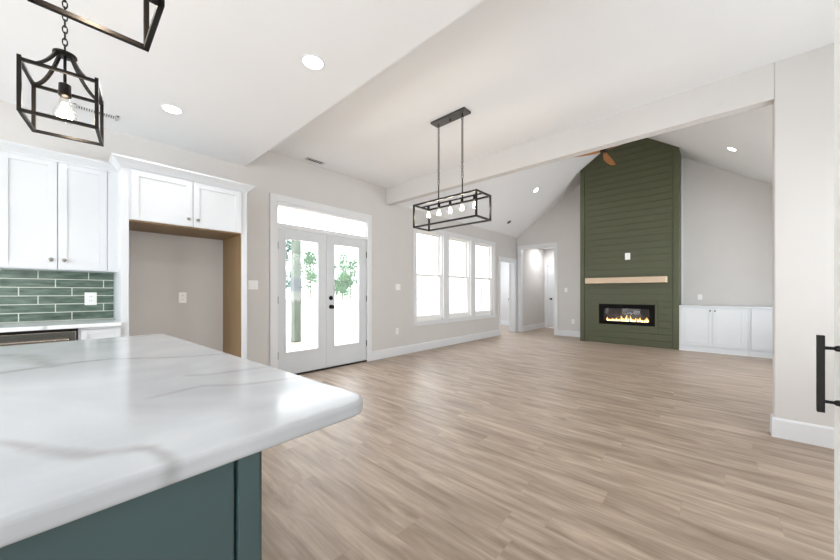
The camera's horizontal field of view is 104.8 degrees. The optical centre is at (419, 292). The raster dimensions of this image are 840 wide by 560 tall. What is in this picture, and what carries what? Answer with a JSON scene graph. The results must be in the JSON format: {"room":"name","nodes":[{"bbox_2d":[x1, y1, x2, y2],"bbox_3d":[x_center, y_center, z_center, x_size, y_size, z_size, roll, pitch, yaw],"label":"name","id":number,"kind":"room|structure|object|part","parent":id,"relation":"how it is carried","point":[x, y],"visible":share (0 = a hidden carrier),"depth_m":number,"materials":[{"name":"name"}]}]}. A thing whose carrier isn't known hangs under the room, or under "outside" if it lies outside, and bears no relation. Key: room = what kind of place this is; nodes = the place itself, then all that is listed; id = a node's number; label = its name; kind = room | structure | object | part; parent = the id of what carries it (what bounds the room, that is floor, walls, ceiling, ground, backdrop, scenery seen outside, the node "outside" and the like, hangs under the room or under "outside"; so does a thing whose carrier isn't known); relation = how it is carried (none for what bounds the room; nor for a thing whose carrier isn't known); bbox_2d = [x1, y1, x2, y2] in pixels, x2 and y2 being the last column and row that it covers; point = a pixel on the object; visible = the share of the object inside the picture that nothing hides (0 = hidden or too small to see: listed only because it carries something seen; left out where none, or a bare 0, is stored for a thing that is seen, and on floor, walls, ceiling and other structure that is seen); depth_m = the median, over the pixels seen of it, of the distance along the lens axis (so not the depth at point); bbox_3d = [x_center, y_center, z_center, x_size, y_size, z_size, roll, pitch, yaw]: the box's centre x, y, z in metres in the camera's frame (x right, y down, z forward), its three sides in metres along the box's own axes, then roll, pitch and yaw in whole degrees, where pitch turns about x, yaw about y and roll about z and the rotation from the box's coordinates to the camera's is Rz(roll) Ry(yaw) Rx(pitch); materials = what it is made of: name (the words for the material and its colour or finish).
{"room":"kitchen","nodes":[
{"label":"kitchen","id":0,"kind":"room"},
{"bbox_2d":[0,0,482,165],"bbox_3d":[-1.651,-1.772,0.371,5.740,0.385,4.725,0,0,42],"label":"ceiling","id":1,"kind":"structure","parent":0,"point":[240,82],"depth_m":2.17,"materials":[{"name":"white paint"}]},
{"bbox_2d":[16,0,103,146],"bbox_3d":[-1.502,-1.132,1.369,0.220,0.894,0.220,0,0,-40],"label":"lantern pendant","id":2,"kind":"object","parent":1,"relation":"hanging from","point":[64,90],"visible":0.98,"depth_m":1.36,"materials":[{"name":"black metal"}]},
{"bbox_3d":[-1.509,-0.941,1.284,0.010,0.119,0.124,0,0,5],"label":"curved arm","id":3,"kind":"part","parent":2,"relation":"part of","materials":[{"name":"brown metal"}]},
{"bbox_3d":[-1.587,-0.941,1.376,0.124,0.119,0.010,0,0,5],"label":"curved arm","id":4,"kind":"part","parent":2,"relation":"part of","materials":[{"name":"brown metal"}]},
{"bbox_3d":[-1.502,-0.791,1.369,0.220,0.213,0.220,0,0,-40],"label":"cage frame","id":5,"kind":"part","parent":2,"relation":"part of","materials":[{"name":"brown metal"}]},
{"bbox_3d":[-1.502,-0.926,1.369,0.009,0.152,0.009,0,0,27],"label":"stem","id":6,"kind":"part","parent":2,"relation":"part of","materials":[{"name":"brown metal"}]},
{"bbox_2d":[58,82,71,98],"bbox_3d":[-1.502,-0.854,1.369,0.040,0.058,0.040,0,0,-40],"label":"socket","id":7,"kind":"object","parent":2,"relation":"attached to","point":[64,89],"depth_m":1.36,"materials":[{"name":"black metal"}]},
{"bbox_3d":[-1.502,-1.284,1.369,0.015,0.544,0.015,0,0,5],"label":"chain","id":8,"kind":"part","parent":2,"relation":"part of","materials":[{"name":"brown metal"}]},
{"bbox_3d":[-1.416,-0.941,1.362,0.124,0.119,0.010,0,0,5],"label":"curved arm","id":9,"kind":"part","parent":2,"relation":"part of","materials":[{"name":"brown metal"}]},
{"bbox_3d":[-1.495,-0.941,1.454,0.010,0.119,0.124,0,0,5],"label":"curved arm","id":10,"kind":"part","parent":2,"relation":"part of","materials":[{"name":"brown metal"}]},
{"bbox_2d":[27,0,164,51],"bbox_3d":[-0.764,-1.131,0.765,0.220,0.898,0.220,0,0,42],"label":"lantern pendant","id":11,"kind":"object","parent":1,"relation":"hanging from","point":[148,32],"visible":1,"depth_m":0.83,"materials":[{"name":"black metal"}]},
{"bbox_2d":[73,103,118,120],"bbox_3d":[-2.829,-1.577,2.834,0.100,0.006,0.280,0,0,42],"label":"ceiling vent","id":12,"kind":"object","parent":1,"relation":"in","point":[76,106],"visible":0.81,"depth_m":2.81,"materials":[{"name":"plastic"}]},
{"bbox_2d":[160,104,182,113],"bbox_3d":[-2.136,-1.577,2.788,0.156,0.006,0.156,0,0,42],"label":"recessed light","id":13,"kind":"object","parent":1,"relation":"in","point":[169,108],"visible":1,"depth_m":2.79,"materials":[{"name":"white plastic"}]},
{"bbox_2d":[301,54,324,69],"bbox_3d":[-0.734,-1.577,2.220,0.156,0.006,0.156,0,0,42],"label":"recessed light","id":14,"kind":"object","parent":1,"relation":"in","point":[311,61],"visible":1,"depth_m":2.21,"materials":[{"name":"white plastic"}]},
{"bbox_2d":[0,100,516,365],"bbox_3d":[-1.312,-0.340,6.267,1.720,3.250,13.900,0,0,42],"label":"wall","id":15,"kind":"structure","parent":0,"point":[161,266],"depth_m":4.11,"materials":[{"name":"grey paint"}]},
{"bbox_2d":[0,270,113,322],"bbox_3d":[-3.364,0.032,2.742,0.012,0.438,1.124,0,0,42],"label":"backsplash","id":16,"kind":"structure","parent":15,"relation":"attached to","point":[25,295],"depth_m":2.86,"materials":[{"name":"tile"}]},
{"bbox_2d":[85,292,96,304],"bbox_3d":[-3.085,0.059,3.033,0.008,0.118,0.080,0,0,42],"label":"wall outlet","id":17,"kind":"object","parent":16,"relation":"attached to","point":[90,297],"visible":1,"depth_m":3.03,"materials":[{"name":"white plastic"}]},
{"bbox_2d":[0,139,117,272],"bbox_3d":[-3.069,-0.665,2.781,0.394,0.956,0.670,0,0,42],"label":"upper cabinet","id":18,"kind":"object","parent":15,"relation":"attached to","point":[59,210],"visible":1,"depth_m":2.65,"materials":[{"name":"white paint"}]},
{"bbox_3d":[-3.093,-0.637,2.559,0.020,0.888,0.300,0,0,42],"label":"cabinet door","id":19,"kind":"part","parent":18,"relation":"part of","materials":[{"name":"white paint"}]},
{"bbox_3d":[-2.944,-1.108,2.667,0.055,0.070,0.670,0,0,42],"label":"crown moulding","id":20,"kind":"part","parent":18,"relation":"part of","materials":[{"name":"white paint"}]},
{"bbox_3d":[-2.891,-0.637,2.781,0.020,0.888,0.291,0,0,42],"label":"cabinet door","id":21,"kind":"part","parent":18,"relation":"part of","materials":[{"name":"white paint"}]},
{"bbox_2d":[179,292,186,302],"bbox_3d":[-2.616,0.057,3.567,0.008,0.116,0.072,0,0,42],"label":"wall outlet","id":22,"kind":"object","parent":15,"relation":"attached to","point":[182,295],"visible":1,"depth_m":3.57,"materials":[{"name":"white plastic"}]},
{"bbox_2d":[248,280,257,289],"bbox_3d":[-2.119,-0.095,4.112,0.009,0.116,0.118,0,0,42],"label":"light switch","id":23,"kind":"object","parent":15,"relation":"attached to","point":[252,284],"visible":1,"depth_m":4.11,"materials":[{"name":"white plastic"}]},
{"bbox_2d":[270,193,371,374],"bbox_3d":[-1.450,-0.074,4.935,0.210,2.478,1.705,0,0,42],"label":"door","id":24,"kind":"structure","parent":15,"relation":"in","point":[327,355],"depth_m":4.87,"materials":[{"name":"white wood"}]},
{"bbox_3d":[-1.436,-1.065,4.939,0.045,0.260,1.510,0,0,42],"label":"transom sash","id":25,"kind":"part","parent":24,"relation":"part of","materials":[{"name":"glass"}]},
{"bbox_2d":[372,330,498,360],"bbox_3d":[0.649,1.087,7.146,0.016,0.155,4.390,0,0,42],"label":"baseboard","id":26,"kind":"structure","parent":15,"relation":"attached to","point":[385,353],"depth_m":6.61,"materials":[{"name":"white wood"}]},
{"bbox_2d":[413,224,495,325],"bbox_3d":[0.891,-0.338,7.514,0.159,1.995,3.170,0,0,42],"label":"window","id":27,"kind":"structure","parent":15,"relation":"in","point":[438,316],"depth_m":7.02,"materials":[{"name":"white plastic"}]},
{"bbox_3d":[0.131,-0.782,6.757,0.035,0.895,0.808,0,0,42],"label":"sash","id":28,"kind":"part","parent":27,"relation":"part of","materials":[{"name":"glass"}]},
{"bbox_3d":[0.163,0.085,6.728,0.040,0.920,0.808,0,0,42],"label":"sash","id":29,"kind":"part","parent":27,"relation":"part of","materials":[{"name":"glass"}]},
{"bbox_2d":[449,236,469,317],"bbox_3d":[0.864,-0.338,7.521,0.110,1.835,0.869,0,0,42],"label":"window","id":30,"kind":"structure","parent":15,"relation":"in","point":[466,313],"depth_m":7.79,"materials":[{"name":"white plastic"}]},
{"bbox_3d":[0.844,-0.782,7.539,0.035,0.895,0.809,0,0,42],"label":"sash","id":31,"kind":"part","parent":30,"relation":"part of","materials":[{"name":"glass"}]},
{"bbox_3d":[0.875,0.085,7.511,0.040,0.920,0.809,0,0,42],"label":"sash","id":32,"kind":"part","parent":30,"relation":"part of","materials":[{"name":"glass"}]},
{"bbox_2d":[449,240,487,312],"bbox_3d":[1.275,-0.150,9.250,1.589,2.870,0.045,0,0,42],"label":"window pane","id":33,"kind":"object","parent":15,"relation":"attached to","point":[456,249],"visible":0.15,"depth_m":9.28,"materials":[{"name":"glass"}]},
{"bbox_2d":[475,242,491,315],"bbox_3d":[1.577,-0.338,8.303,0.110,1.835,0.868,0,0,42],"label":"window","id":34,"kind":"structure","parent":15,"relation":"in","point":[489,247],"depth_m":8.57,"materials":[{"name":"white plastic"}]},
{"bbox_3d":[1.557,-0.782,8.322,0.035,0.895,0.808,0,0,42],"label":"sash","id":35,"kind":"part","parent":34,"relation":"part of","materials":[{"name":"glass"}]},
{"bbox_3d":[1.588,0.085,8.293,0.040,0.920,0.808,0,0,42],"label":"sash","id":36,"kind":"part","parent":34,"relation":"part of","materials":[{"name":"glass"}]},
{"bbox_2d":[501,320,508,324],"bbox_3d":[3.295,1.087,11.326,1.520,0.155,0.016,0,0,42],"label":"baseboard","id":37,"kind":"structure","parent":15,"relation":"attached to","point":[502,322],"depth_m":11.56,"materials":[{"name":"white wood"}]},
{"bbox_2d":[498,256,516,334],"bbox_3d":[2.616,0.092,9.530,0.411,2.145,1.803,0,0,28],"label":"door","id":38,"kind":"structure","parent":15,"relation":"in","point":[512,298],"depth_m":9.50,"materials":[{"name":"white wood"}]},
{"bbox_3d":[2.436,0.138,9.231,0.150,2.055,0.890,0,0,42],"label":"frame","id":39,"kind":"part","parent":38,"relation":"part of","materials":[{"name":"white wood"}]},
{"bbox_2d":[286,298,356,336],"bbox_3d":[-17.111,1.350,29.108,55.500,0.130,100.000,0,0,42],"label":"ground","id":40,"kind":"structure","parent":0,"point":[345,309],"depth_m":17.28,"materials":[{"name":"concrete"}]},
{"bbox_2d":[286,239,301,291],"bbox_3d":[-22.667,-4.054,52.542,6.337,10.683,8.159,0,0,13],"label":"tree","id":41,"kind":"object","parent":40,"relation":"on","point":[288,244],"visible":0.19,"depth_m":52.53,"materials":[{"name":"green plant"}]},
{"bbox_2d":[290,248,316,298],"bbox_3d":[-20.047,-3.510,60.133,6.624,9.596,6.453,0,0,13],"label":"tree","id":42,"kind":"object","parent":40,"relation":"on","point":[311,274],"visible":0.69,"depth_m":60.05,"materials":[{"name":"green plant"}]},
{"bbox_2d":[335,272,353,299],"bbox_3d":[-13.623,-1.155,56.513,4.438,4.891,4.172,0,0,42],"label":"tree","id":43,"kind":"object","parent":40,"relation":"on","point":[342,284],"visible":0.9,"depth_m":55.80,"materials":[{"name":"green plant"}]},
{"bbox_2d":[335,250,356,298],"bbox_3d":[-14.082,-3.611,63.935,8.356,9.797,7.175,0,0,7],"label":"tree","id":44,"kind":"object","parent":40,"relation":"on","point":[345,268],"visible":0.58,"depth_m":63.77,"materials":[{"name":"green plant"}]},
{"bbox_3d":[-2.853,1.240,5.845,3.110,0.090,4.400,0,0,42],"label":"patio","id":45,"kind":"object","parent":40,"relation":"on","visible":0},
{"bbox_2d":[290,240,301,341],"bbox_3d":[-2.943,0.005,7.684,0.240,2.560,0.240,0,0,42],"label":"porch post","id":46,"kind":"object","parent":45,"relation":"on","point":[295,280],"visible":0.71,"depth_m":7.62,"materials":[{"name":"wood"}]},
{"bbox_2d":[417,273,437,315],"bbox_3d":[2.135,0.235,16.068,0.120,2.100,11.655,0,0,42],"label":"window pane","id":47,"kind":"object","parent":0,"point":[427,287],"visible":0.06,"depth_m":14.00,"materials":[{"name":"white glass"}]},
{"bbox_3d":[-0.098,0.235,13.615,0.120,2.100,0.120,0,0,42],"label":"fence post","id":48,"kind":"part","parent":47,"relation":"part of","materials":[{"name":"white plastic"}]},
{"bbox_2d":[523,248,543,325],"bbox_3d":[3.559,-0.135,10.250,0.100,2.600,1.650,0,0,42],"label":"wall","id":49,"kind":"structure","parent":0,"point":[533,259],"depth_m":10.19,"materials":[{"name":"grey paint"}]},
{"bbox_2d":[523,323,544,331],"bbox_3d":[3.633,1.087,10.190,0.090,0.155,1.640,0,0,42],"label":"baseboard","id":50,"kind":"structure","parent":49,"relation":"attached to","point":[540,325],"depth_m":10.15,"materials":[{"name":"white wood"}]},
{"bbox_2d":[262,325,833,559],"bbox_3d":[1.040,1.215,5.004,11.200,0.100,15.600,0,0,42],"label":"floor","id":51,"kind":"structure","parent":0,"point":[536,444],"depth_m":2.20,"materials":[{"name":"beige wood"}]},
{"bbox_2d":[0,328,77,345],"bbox_3d":[-3.101,0.674,2.513,0.610,0.782,0.600,0,0,42],"label":"dishwasher","id":52,"kind":"object","parent":51,"relation":"on","point":[57,335],"visible":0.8,"depth_m":2.40,"materials":[{"name":"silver metal"}]},
{"bbox_3d":[-2.891,0.365,2.322,0.042,0.020,0.500,0,0,42],"label":"bar handle","id":53,"kind":"part","parent":52,"relation":"part of","materials":[{"name":"silver metal"}]},
{"bbox_2d":[77,326,120,339],"bbox_3d":[-2.830,0.724,2.845,0.623,0.883,0.252,0,0,42],"label":"base cabinet","id":54,"kind":"object","parent":51,"relation":"on","point":[110,331],"visible":0.25,"depth_m":2.65,"materials":[{"name":"white paint"}]},
{"bbox_2d":[0,318,121,332],"bbox_3d":[-3.126,0.266,2.525,0.632,0.030,1.124,0,0,42],"label":"countertop","id":55,"kind":"structure","parent":54,"relation":"on","point":[86,323],"depth_m":2.56,"materials":[{"name":"white stone"}]},
{"bbox_2d":[0,451,261,559],"bbox_3d":[-1.235,0.723,0.819,1.768,0.884,0.867,0,0,40],"label":"kitchen island","id":56,"kind":"object","parent":51,"relation":"on","point":[214,514],"visible":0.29,"depth_m":0.49,"materials":[{"name":"teal paint"}]},
{"bbox_2d":[0,334,362,547],"bbox_3d":[-1.196,0.264,0.918,1.862,0.034,1.150,0,0,40],"label":"island countertop","id":57,"kind":"structure","parent":56,"relation":"on","point":[89,426],"depth_m":0.65,"materials":[{"name":"white stone"}]},
{"bbox_3d":[-0.566,0.723,0.255,0.018,0.884,0.856,0,0,40],"label":"frame","id":58,"kind":"part","parent":56,"relation":"part of","materials":[{"name":"teal paint"}]},
{"bbox_3d":[-0.970,0.723,1.152,1.750,0.884,0.014,0,0,40],"label":"panel frame","id":59,"kind":"part","parent":56,"relation":"part of","materials":[{"name":"teal paint"}]},
{"bbox_2d":[109,153,254,358],"bbox_3d":[-2.411,0.003,3.318,0.645,2.324,1.133,0,0,42],"label":"refrigerator surround","id":60,"kind":"object","parent":51,"relation":"on","point":[153,197],"visible":0.95,"depth_m":3.14,"materials":[{"name":"white paint"}]},
{"bbox_3d":[-2.756,0.034,2.984,0.583,2.262,0.051,0,0,42],"label":"panel","id":61,"kind":"part","parent":60,"relation":"part of","materials":[{"name":"white paint"}]},
{"bbox_3d":[-2.359,-0.854,2.975,0.020,0.438,0.447,0,0,42],"label":"cabinet door","id":62,"kind":"part","parent":60,"relation":"part of","materials":[{"name":"white paint"}]},
{"bbox_3d":[-2.411,-1.120,3.317,0.644,0.078,1.133,0,0,42],"label":"crown moulding","id":63,"kind":"part","parent":60,"relation":"part of","materials":[{"name":"white paint"}]},
{"bbox_3d":[-2.059,-0.854,3.304,0.020,0.438,0.431,0,0,42],"label":"cabinet door","id":64,"kind":"part","parent":60,"relation":"part of","materials":[{"name":"white paint"}]},
{"bbox_3d":[-2.113,0.034,3.691,0.583,2.262,0.056,0,0,42],"label":"panel","id":65,"kind":"part","parent":60,"relation":"part of","materials":[{"name":"white paint"}]},
{"bbox_2d":[580,138,680,349],"bbox_3d":[4.779,-1.211,7.433,1.873,4.752,0.631,0,0,42],"label":"chase","id":66,"kind":"object","parent":51,"relation":"on","point":[632,205],"visible":0.95,"depth_m":7.13,"materials":[{"name":"green paint"}]},
{"bbox_2d":[585,276,667,283],"bbox_3d":[4.503,-0.270,7.155,1.533,0.125,0.174,0,0,42],"label":"mantel shelf","id":67,"kind":"object","parent":66,"relation":"attached to","point":[654,279],"visible":1,"depth_m":7.02,"materials":[{"name":"brown wood"}]},
{"bbox_2d":[599,304,654,325],"bbox_3d":[4.650,0.495,7.285,1.057,0.452,0.226,0,0,42],"label":"fireplace insert","id":68,"kind":"object","parent":66,"relation":"in","point":[622,314],"visible":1,"depth_m":7.27,"materials":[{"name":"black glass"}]},
{"bbox_3d":[4.719,0.495,7.361,1.057,0.452,0.020,0,0,42],"label":"panel","id":69,"kind":"part","parent":68,"relation":"part of","materials":[{"name":"black glass"}]},
{"bbox_2d":[625,253,629,259],"bbox_3d":[4.601,-0.800,7.172,0.100,0.150,0.008,0,0,42],"label":"wall outlet","id":70,"kind":"object","parent":66,"relation":"attached to","point":[627,255],"visible":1,"depth_m":7.17,"materials":[{"name":"white plastic"}]},
{"bbox_3d":[4.578,0.495,7.206,1.165,0.560,0.025,0,0,42],"label":"firebox trim","id":71,"kind":"part","parent":66,"relation":"part of","materials":[{"name":"green paint"}]},
{"bbox_2d":[679,307,748,355],"bbox_3d":[5.821,0.728,6.450,0.989,0.875,0.682,0,0,42],"label":"base cabinet","id":72,"kind":"object","parent":51,"relation":"on","point":[701,329],"visible":0.99,"depth_m":6.20,"materials":[{"name":"white paint"}]},
{"bbox_3d":[5.449,0.678,6.379,0.465,0.737,0.020,0,0,42],"label":"cabinet door","id":73,"kind":"part","parent":72,"relation":"part of","materials":[{"name":"white paint"}]},
{"bbox_3d":[5.606,1.154,6.215,0.989,0.022,0.014,0,0,42],"label":"shoe moulding","id":74,"kind":"part","parent":72,"relation":"part of","materials":[{"name":"white wood"}]},
{"bbox_2d":[679,305,772,308],"bbox_3d":[6.175,0.276,6.138,1.932,0.028,0.666,0,0,42],"label":"countertop","id":75,"kind":"structure","parent":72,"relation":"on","point":[711,306],"depth_m":6.08,"materials":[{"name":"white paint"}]},
{"bbox_3d":[5.790,0.678,6.068,0.450,0.737,0.020,0,0,42],"label":"cabinet door","id":76,"kind":"part","parent":72,"relation":"part of","materials":[{"name":"white paint"}]},
{"bbox_2d":[749,308,772,358],"bbox_3d":[6.536,0.728,5.799,0.941,0.875,0.682,0,0,42],"label":"base cabinet","id":77,"kind":"object","parent":51,"relation":"on","point":[760,320],"visible":0.29,"depth_m":5.78,"materials":[{"name":"white paint"}]},
{"bbox_3d":[6.322,1.154,5.564,0.941,0.022,0.014,0,0,42],"label":"shoe moulding","id":78,"kind":"part","parent":77,"relation":"part of","materials":[{"name":"white wood"}]},
{"bbox_2d":[816,0,839,559],"bbox_3d":[1.089,0.015,0.410,0.642,2.300,0.832,0,0,42],"label":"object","id":79,"kind":"object","parent":51,"relation":"on","point":[820,339],"visible":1,"depth_m":0.89,"materials":[{"name":"white paint"}]},
{"bbox_3d":[1.107,0.222,0.878,0.040,0.210,0.016,0,0,42],"label":"bar handle","id":80,"kind":"part","parent":79,"relation":"part of","materials":[{"name":"black metal"}]},
{"bbox_3d":[0.894,-0.025,0.600,0.020,2.180,0.812,0,0,42],"label":"cabinet door","id":81,"kind":"part","parent":79,"relation":"part of","materials":[{"name":"white paint"}]},
{"bbox_2d":[544,249,553,322],"bbox_3d":[4.791,-0.135,10.325,1.820,2.600,0.120,0,0,42],"label":"wall","id":82,"kind":"structure","parent":0,"point":[548,253],"depth_m":10.77,"materials":[{"name":"grey paint"}]},
{"bbox_2d":[545,263,553,327],"bbox_3d":[4.510,0.100,10.507,0.920,2.130,0.110,0,0,42],"label":"door","id":83,"kind":"structure","parent":82,"relation":"in","point":[549,268],"depth_m":10.73,"materials":[{"name":"white wood"}]},
{"bbox_2d":[268,0,833,187],"bbox_3d":[0.730,-1.915,2.984,5.740,0.100,2.345,0,0,42],"label":"ceiling","id":84,"kind":"structure","parent":0,"point":[525,71],"depth_m":2.75,"materials":[{"name":"white paint"}]},
{"bbox_2d":[304,157,325,164],"bbox_3d":[-1.489,-1.862,4.588,0.120,0.006,0.280,0,0,42],"label":"ceiling vent","id":85,"kind":"object","parent":84,"relation":"in","point":[310,159],"visible":1,"depth_m":4.57,"materials":[{"name":"plastic"}]},
{"bbox_2d":[413,107,490,230],"bbox_3d":[0.321,-1.292,3.441,0.831,1.144,0.277,0,0,42],"label":"linear chandelier","id":86,"kind":"object","parent":84,"relation":"hanging from","point":[463,111],"visible":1,"depth_m":3.40,"materials":[{"name":"black metal"}]},
{"bbox_3d":[0.204,-1.511,3.547,0.032,0.668,0.024,0,0,8],"label":"chain","id":87,"kind":"part","parent":86,"relation":"part of","materials":[{"name":"black metal"}]},
{"bbox_3d":[0.321,-0.850,3.441,0.831,0.260,0.277,0,0,42],"label":"open frame","id":88,"kind":"part","parent":86,"relation":"part of","materials":[{"name":"black metal"}]},
{"bbox_3d":[0.437,-1.511,3.335,0.024,0.668,0.032,0,0,-13],"label":"chain","id":89,"kind":"part","parent":86,"relation":"part of","materials":[{"name":"black metal"}]},
{"bbox_2d":[397,104,772,237],"bbox_3d":[3.307,-2.649,5.814,5.940,2.184,5.210,0,0,42],"label":"vault","id":90,"kind":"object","parent":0,"point":[513,198],"visible":0.25,"depth_m":6.64,"materials":[{"name":"white paint"}]},
{"bbox_2d":[576,144,621,164],"bbox_3d":[3.301,-2.988,5.728,1.277,1.166,1.112,0,0,42],"label":"ceiling fan","id":91,"kind":"object","parent":90,"relation":"hanging from","point":[606,157],"visible":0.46,"depth_m":5.71,"materials":[{"name":"brown wood"}]},
{"bbox_3d":[2.813,-2.436,5.668,0.661,0.061,0.148,0,0,15],"label":"blade","id":92,"kind":"part","parent":91,"relation":"part of","materials":[{"name":"brown wood"}]},
{"bbox_3d":[3.192,-2.530,5.614,0.210,0.200,0.210,0,0,42],"label":"motor","id":93,"kind":"part","parent":91,"relation":"part of","materials":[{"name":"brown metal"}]},
{"bbox_3d":[3.431,-2.436,5.912,0.150,0.061,0.665,0,0,42],"label":"blade","id":94,"kind":"part","parent":91,"relation":"part of","materials":[{"name":"brown wood"}]},
{"bbox_2d":[386,43,833,427],"bbox_3d":[1.595,-1.262,3.860,5.840,4.854,0.115,0,0,42],"label":"wall","id":95,"kind":"structure","parent":0,"point":[800,87],"depth_m":2.57,"materials":[{"name":"grey paint"}]},
{"bbox_2d":[770,413,833,448],"bbox_3d":[3.283,1.087,2.312,1.059,0.155,0.131,0,0,42],"label":"baseboard","id":96,"kind":"structure","parent":95,"relation":"attached to","point":[819,435],"depth_m":2.51,"materials":[{"name":"white wood"}]},
{"bbox_2d":[517,157,772,331],"bbox_3d":[5.034,-1.213,7.710,5.740,4.756,0.120,0,0,42],"label":"wall","id":97,"kind":"structure","parent":0,"point":[728,216],"depth_m":6.70,"materials":[{"name":"grey paint"}]},
{"bbox_2d":[518,242,557,334],"bbox_3d":[3.356,-0.101,9.225,1.154,2.532,0.139,0,0,42],"label":"door frame","id":98,"kind":"structure","parent":97,"relation":"attached to","point":[555,244],"depth_m":9.30,"materials":[{"name":"white wood"}]},
{"bbox_2d":[558,330,579,336],"bbox_3d":[4.019,1.087,8.543,0.745,0.155,0.016,0,0,42],"label":"baseboard","id":99,"kind":"structure","parent":97,"relation":"attached to","point":[560,332],"depth_m":8.59,"materials":[{"name":"white wood"}]},
{"bbox_2d":[681,159,682,303],"bbox_3d":[5.685,-1.320,7.022,0.040,3.130,0.020,0,0,42],"label":"trim","id":100,"kind":"structure","parent":97,"relation":"attached to","point":[681,159],"depth_m":7.01,"materials":[{"name":"white wood"}]}
]}

